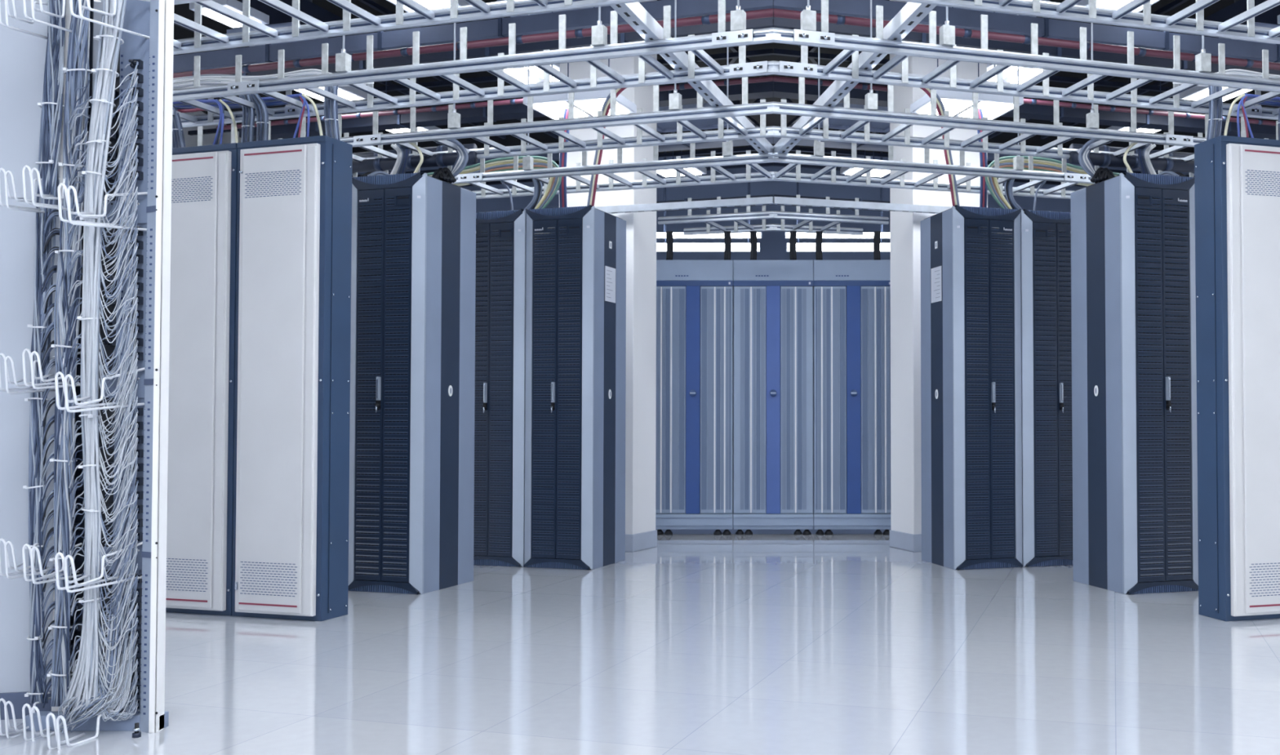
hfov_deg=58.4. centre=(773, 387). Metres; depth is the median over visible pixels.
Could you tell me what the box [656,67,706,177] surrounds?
ceiling light
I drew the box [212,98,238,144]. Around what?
power cable
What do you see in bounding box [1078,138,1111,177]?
cable loop
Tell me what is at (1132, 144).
power cable
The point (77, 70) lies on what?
cable bundle
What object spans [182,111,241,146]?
wall
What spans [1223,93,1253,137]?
power cable
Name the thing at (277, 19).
ceiling vent
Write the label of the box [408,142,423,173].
power cable
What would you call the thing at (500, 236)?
rack
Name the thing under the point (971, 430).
rack
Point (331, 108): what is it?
cable bundle
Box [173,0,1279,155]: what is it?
ceiling
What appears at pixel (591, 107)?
diffuser
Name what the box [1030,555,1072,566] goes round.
grille
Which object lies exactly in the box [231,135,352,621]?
tall cabinet
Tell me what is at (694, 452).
tall cabinet
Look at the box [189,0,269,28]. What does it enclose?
ceiling light
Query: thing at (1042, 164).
cable bundle
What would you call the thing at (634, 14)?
channel
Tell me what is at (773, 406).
tall cabinet
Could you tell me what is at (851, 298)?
tall cabinet
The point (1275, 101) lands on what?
cable
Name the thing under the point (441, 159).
conduit
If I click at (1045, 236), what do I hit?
rack
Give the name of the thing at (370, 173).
cable wad
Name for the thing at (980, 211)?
grille
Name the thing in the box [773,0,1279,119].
cable tray
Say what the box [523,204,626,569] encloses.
rack
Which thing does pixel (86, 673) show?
cable bundle
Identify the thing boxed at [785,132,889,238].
strip light
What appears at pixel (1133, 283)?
rack
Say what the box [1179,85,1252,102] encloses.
ceiling light
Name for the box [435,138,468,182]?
cable loop
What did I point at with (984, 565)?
grille
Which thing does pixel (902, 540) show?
baseboard
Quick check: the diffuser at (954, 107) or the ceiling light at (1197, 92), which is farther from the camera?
the ceiling light at (1197, 92)
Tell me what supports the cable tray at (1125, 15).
hanging from the ceiling
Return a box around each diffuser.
[201,8,242,27]
[386,127,426,133]
[533,102,587,119]
[573,99,628,115]
[656,168,701,177]
[844,168,889,177]
[918,99,972,116]
[959,102,1013,119]
[1120,127,1160,133]
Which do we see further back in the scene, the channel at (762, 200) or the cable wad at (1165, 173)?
the channel at (762, 200)
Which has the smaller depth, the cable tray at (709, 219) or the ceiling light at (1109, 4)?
the ceiling light at (1109, 4)
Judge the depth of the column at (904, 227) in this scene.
7.97 m
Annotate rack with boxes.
[348,171,475,595]
[473,208,526,567]
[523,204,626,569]
[920,204,1022,570]
[1020,208,1072,567]
[1070,171,1198,595]
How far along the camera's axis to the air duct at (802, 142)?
10.65 m
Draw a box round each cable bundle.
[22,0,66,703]
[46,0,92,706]
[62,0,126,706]
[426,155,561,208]
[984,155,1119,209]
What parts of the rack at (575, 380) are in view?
door, handle, panel, panel, door, panel, panel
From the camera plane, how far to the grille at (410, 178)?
6.05 m
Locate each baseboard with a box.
[625,529,657,551]
[889,529,921,551]
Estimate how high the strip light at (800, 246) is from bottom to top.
1.478 m
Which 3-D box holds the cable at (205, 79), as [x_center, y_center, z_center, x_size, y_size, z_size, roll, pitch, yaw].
[-2.617,-1.493,5.570,1.564,0.150,0.067,0,-2,17]
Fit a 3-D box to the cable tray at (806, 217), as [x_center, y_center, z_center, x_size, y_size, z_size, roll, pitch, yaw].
[0.361,-1.348,8.824,0.924,0.201,0.564,0,-2,-17]
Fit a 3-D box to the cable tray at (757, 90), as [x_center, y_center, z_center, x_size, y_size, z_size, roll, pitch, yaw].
[-2.384,-2.321,9.568,5.022,0.116,0.176,0,-2,17]
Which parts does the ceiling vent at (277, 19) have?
frame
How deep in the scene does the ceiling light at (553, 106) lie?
7.26 m
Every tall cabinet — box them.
[165,142,237,616]
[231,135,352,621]
[655,259,733,534]
[733,259,813,534]
[813,259,890,534]
[1194,135,1279,621]
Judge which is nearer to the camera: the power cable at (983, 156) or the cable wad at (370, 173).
the cable wad at (370, 173)
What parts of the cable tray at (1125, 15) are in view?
retaining post, retaining post, retaining post, retaining post, retaining post, retaining post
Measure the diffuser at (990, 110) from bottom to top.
0.013 m
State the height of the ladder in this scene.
0.086 m
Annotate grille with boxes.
[348,579,418,594]
[352,172,421,184]
[473,555,519,566]
[475,209,519,219]
[526,557,586,569]
[528,205,587,221]
[957,557,1020,569]
[959,205,1018,215]
[1027,209,1071,219]
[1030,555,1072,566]
[1124,172,1194,184]
[1128,579,1198,594]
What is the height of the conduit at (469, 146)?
0.077 m
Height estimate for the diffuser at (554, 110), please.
0.013 m
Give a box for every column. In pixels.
[559,0,657,534]
[889,0,987,534]
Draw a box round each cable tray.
[172,0,773,128]
[173,0,650,54]
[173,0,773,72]
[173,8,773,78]
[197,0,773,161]
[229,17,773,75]
[239,81,773,141]
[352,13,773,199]
[657,194,773,235]
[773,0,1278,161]
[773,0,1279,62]
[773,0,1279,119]
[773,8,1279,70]
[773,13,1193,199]
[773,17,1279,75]
[773,81,1275,139]
[773,195,888,235]
[895,0,1279,44]
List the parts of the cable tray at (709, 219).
retaining post, retaining post, rail, retaining post, rail, retaining post, retaining post, retaining post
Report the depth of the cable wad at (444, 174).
6.24 m
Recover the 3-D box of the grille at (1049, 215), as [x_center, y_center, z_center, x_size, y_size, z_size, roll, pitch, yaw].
[1.780,-1.071,7.153,0.418,0.073,0.027,0,-2,-17]
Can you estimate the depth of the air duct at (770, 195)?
10.69 m
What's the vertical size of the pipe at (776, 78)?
0.041 m
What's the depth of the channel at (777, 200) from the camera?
7.69 m
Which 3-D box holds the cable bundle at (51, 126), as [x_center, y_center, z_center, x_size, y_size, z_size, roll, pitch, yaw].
[-2.221,-0.150,3.467,0.112,2.229,0.060,0,-1,0]
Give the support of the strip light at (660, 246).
hanging from the ceiling
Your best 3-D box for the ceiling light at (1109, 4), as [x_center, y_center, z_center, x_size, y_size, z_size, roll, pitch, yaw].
[2.254,-2.859,7.106,0.400,0.850,0.680,0,-2,-17]
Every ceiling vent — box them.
[226,0,358,46]
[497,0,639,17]
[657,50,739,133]
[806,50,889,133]
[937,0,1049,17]
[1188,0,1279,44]
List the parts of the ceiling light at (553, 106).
suspension rod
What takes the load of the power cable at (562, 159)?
attached to the rack at (575, 380)
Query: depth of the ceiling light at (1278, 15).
7.58 m
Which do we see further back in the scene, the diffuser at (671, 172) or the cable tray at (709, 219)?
the diffuser at (671, 172)
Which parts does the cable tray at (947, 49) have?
splice plate, retaining post, threaded rod, splice plate, retaining post, retaining post, retaining post, retaining post, retaining post, threaded rod, retaining post, retaining post, retaining post, rail, rail, retaining post, retaining post, retaining post, retaining post, retaining post, retaining post, retaining post, retaining post, threaded rod, retaining post, splice plate, retaining post, retaining post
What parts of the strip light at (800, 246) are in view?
suspension rod, suspension rod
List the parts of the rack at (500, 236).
door, handle, panel, panel, door, panel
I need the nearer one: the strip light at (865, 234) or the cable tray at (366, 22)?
the cable tray at (366, 22)
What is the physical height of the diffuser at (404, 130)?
0.013 m
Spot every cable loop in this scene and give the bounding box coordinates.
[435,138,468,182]
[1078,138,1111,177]
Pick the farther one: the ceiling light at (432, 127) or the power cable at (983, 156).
the ceiling light at (432, 127)
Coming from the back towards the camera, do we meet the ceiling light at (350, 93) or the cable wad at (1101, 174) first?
the ceiling light at (350, 93)
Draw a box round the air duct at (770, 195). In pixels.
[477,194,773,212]
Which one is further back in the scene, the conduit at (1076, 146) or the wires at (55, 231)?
the conduit at (1076, 146)
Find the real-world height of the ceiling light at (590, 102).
1.480 m
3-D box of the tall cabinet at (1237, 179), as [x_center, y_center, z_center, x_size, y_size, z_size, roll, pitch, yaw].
[2.274,-0.043,5.336,0.501,2.230,0.231,0,-2,-17]
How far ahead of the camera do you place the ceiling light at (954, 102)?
7.22 m
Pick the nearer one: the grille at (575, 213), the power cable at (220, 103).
the power cable at (220, 103)
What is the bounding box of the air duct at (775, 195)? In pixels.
[773,194,1069,212]
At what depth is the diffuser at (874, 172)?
11.00 m
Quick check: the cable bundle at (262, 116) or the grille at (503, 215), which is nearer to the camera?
the cable bundle at (262, 116)
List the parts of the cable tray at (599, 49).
retaining post, retaining post, retaining post, splice plate, retaining post, retaining post, splice plate, retaining post, threaded rod, retaining post, retaining post, retaining post, retaining post, retaining post, retaining post, rail, rail, retaining post, retaining post, retaining post, retaining post, retaining post, threaded rod, retaining post, retaining post, retaining post, retaining post, retaining post, splice plate, threaded rod, retaining post, splice plate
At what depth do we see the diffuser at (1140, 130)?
10.36 m
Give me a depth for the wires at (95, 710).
3.32 m
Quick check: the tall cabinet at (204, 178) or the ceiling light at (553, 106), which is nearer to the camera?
the tall cabinet at (204, 178)
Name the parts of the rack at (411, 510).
door, handle, panel, panel, door, panel, panel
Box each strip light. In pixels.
[656,132,759,252]
[656,132,761,238]
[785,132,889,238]
[786,132,890,252]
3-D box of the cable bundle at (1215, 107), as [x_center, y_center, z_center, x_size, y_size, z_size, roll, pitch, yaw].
[2.083,-1.294,5.346,0.089,0.274,0.037,0,-2,-14]
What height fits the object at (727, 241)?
0.239 m
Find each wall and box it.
[0,0,102,719]
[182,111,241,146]
[351,155,1194,262]
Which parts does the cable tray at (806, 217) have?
retaining post, retaining post, retaining post, rail, retaining post, rail, retaining post, retaining post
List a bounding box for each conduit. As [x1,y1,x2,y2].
[351,151,478,173]
[352,143,477,157]
[1068,151,1194,173]
[1069,143,1194,157]
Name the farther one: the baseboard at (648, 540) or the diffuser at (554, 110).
the baseboard at (648, 540)
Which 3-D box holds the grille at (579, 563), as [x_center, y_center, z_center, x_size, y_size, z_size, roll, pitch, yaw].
[-1.329,1.084,6.963,0.418,0.060,0.027,0,-2,17]
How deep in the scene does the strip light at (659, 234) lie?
13.27 m
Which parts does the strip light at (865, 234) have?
suspension rod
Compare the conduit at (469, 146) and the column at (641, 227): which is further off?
the column at (641, 227)
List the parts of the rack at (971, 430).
panel, panel, door, panel, panel, handle, door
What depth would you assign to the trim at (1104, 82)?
10.55 m
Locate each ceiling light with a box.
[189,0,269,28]
[293,85,373,102]
[356,30,440,133]
[386,0,470,12]
[504,63,559,84]
[523,11,591,119]
[566,6,636,116]
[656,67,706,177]
[840,68,889,177]
[910,6,980,116]
[956,11,1023,119]
[986,63,1042,84]
[1075,0,1159,12]
[1106,30,1184,133]
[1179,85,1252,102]
[1277,14,1279,24]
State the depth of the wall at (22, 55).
3.54 m
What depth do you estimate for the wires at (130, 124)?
3.36 m
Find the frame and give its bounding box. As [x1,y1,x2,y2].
[0,0,173,750]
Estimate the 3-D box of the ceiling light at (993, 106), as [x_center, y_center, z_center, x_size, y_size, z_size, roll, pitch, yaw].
[1.391,-2.536,7.410,0.320,1.480,0.400,0,-2,-17]
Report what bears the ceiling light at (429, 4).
hanging from the ceiling
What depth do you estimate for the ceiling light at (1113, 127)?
10.37 m
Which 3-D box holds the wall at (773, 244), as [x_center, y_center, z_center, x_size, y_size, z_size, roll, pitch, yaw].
[0.000,-0.880,15.077,13.000,4.600,0.100,0,-1,0]
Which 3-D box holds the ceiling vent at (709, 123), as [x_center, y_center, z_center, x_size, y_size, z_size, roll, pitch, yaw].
[-0.765,-2.785,10.011,0.800,0.850,0.720,0,-2,17]
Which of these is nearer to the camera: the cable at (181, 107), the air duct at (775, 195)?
the cable at (181, 107)
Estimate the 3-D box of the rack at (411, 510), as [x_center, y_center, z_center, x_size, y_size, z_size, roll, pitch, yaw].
[-2.004,-0.020,6.264,0.469,2.231,0.563,0,-2,17]
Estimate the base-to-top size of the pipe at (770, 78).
0.041 m
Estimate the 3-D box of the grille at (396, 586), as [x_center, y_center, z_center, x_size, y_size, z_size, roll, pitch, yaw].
[-2.072,1.060,6.016,0.418,0.060,0.027,0,-2,17]
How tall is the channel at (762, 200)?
0.046 m
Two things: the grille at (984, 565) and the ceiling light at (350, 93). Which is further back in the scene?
the ceiling light at (350, 93)
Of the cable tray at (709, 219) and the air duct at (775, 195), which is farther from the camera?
the air duct at (775, 195)
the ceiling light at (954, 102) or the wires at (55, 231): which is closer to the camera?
the wires at (55, 231)
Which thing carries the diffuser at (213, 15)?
attached to the ceiling light at (235, 5)
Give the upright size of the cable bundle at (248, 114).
0.278 m
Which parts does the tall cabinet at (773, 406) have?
door, panel, knob, rail, panel, door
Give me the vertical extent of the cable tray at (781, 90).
0.116 m
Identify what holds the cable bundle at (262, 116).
hanging from the cable tray at (599, 49)
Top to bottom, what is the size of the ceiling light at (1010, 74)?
0.862 m
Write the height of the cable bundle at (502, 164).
0.363 m
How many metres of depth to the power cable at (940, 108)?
7.07 m
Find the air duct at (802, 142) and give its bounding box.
[773,137,1194,173]
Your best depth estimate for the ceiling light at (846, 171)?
11.00 m
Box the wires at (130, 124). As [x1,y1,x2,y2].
[97,61,137,721]
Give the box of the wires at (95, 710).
[57,600,133,733]
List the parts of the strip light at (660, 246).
suspension rod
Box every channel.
[595,196,773,213]
[609,1,773,153]
[772,196,951,213]
[773,1,937,153]
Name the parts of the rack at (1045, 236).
panel, door, panel, panel, handle, door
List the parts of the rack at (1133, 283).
panel, panel, door, panel, panel, handle, door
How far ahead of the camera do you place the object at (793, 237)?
9.04 m
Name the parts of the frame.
foot rail, cross plate, cross plate, cross plate, cross plate, plate, upright post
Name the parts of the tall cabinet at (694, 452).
panel, door, knob, rail, panel, door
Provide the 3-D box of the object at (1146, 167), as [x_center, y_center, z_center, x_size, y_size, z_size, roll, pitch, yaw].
[2.081,-1.237,6.285,0.105,0.220,0.076,0,-2,-17]
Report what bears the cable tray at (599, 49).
hanging from the ceiling
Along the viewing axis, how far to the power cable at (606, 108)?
7.07 m
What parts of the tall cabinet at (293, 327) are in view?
red trim, red trim, door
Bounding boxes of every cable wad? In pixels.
[360,170,390,177]
[431,167,456,183]
[1090,167,1115,183]
[1156,170,1186,176]
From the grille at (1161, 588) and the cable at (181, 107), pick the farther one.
the grille at (1161, 588)
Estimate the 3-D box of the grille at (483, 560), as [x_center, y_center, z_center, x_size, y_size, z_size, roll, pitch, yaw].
[-1.780,1.087,7.098,0.418,0.060,0.027,0,-2,17]
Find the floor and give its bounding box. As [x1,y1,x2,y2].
[0,527,1279,754]
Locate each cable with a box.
[173,68,373,88]
[173,93,304,112]
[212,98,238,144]
[293,93,323,137]
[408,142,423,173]
[500,181,513,210]
[559,108,568,208]
[586,87,626,206]
[919,87,959,205]
[977,108,987,207]
[1033,181,1046,210]
[1123,142,1137,173]
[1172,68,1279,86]
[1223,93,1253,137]
[1241,93,1279,106]
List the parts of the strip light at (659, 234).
suspension rod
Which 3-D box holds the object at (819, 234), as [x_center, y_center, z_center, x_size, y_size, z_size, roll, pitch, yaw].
[0.365,-1.126,9.041,0.057,0.239,0.023,0,-1,0]
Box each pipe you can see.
[216,75,773,130]
[773,75,1275,125]
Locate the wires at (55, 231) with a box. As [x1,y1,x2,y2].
[40,80,91,715]
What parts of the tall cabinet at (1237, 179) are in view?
door, red trim, red trim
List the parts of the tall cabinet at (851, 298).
door, panel, rail, knob, door, panel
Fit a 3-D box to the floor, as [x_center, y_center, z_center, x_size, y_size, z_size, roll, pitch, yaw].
[0.000,1.119,5.223,13.000,0.100,19.500,0,-1,0]
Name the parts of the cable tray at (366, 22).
rail, retaining post, retaining post, retaining post, retaining post, retaining post, retaining post, retaining post, retaining post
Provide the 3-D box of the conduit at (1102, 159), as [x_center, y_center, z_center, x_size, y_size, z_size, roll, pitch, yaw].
[2.197,-1.303,6.592,1.043,0.079,0.078,0,-2,-17]
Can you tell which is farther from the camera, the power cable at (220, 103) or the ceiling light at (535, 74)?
the ceiling light at (535, 74)

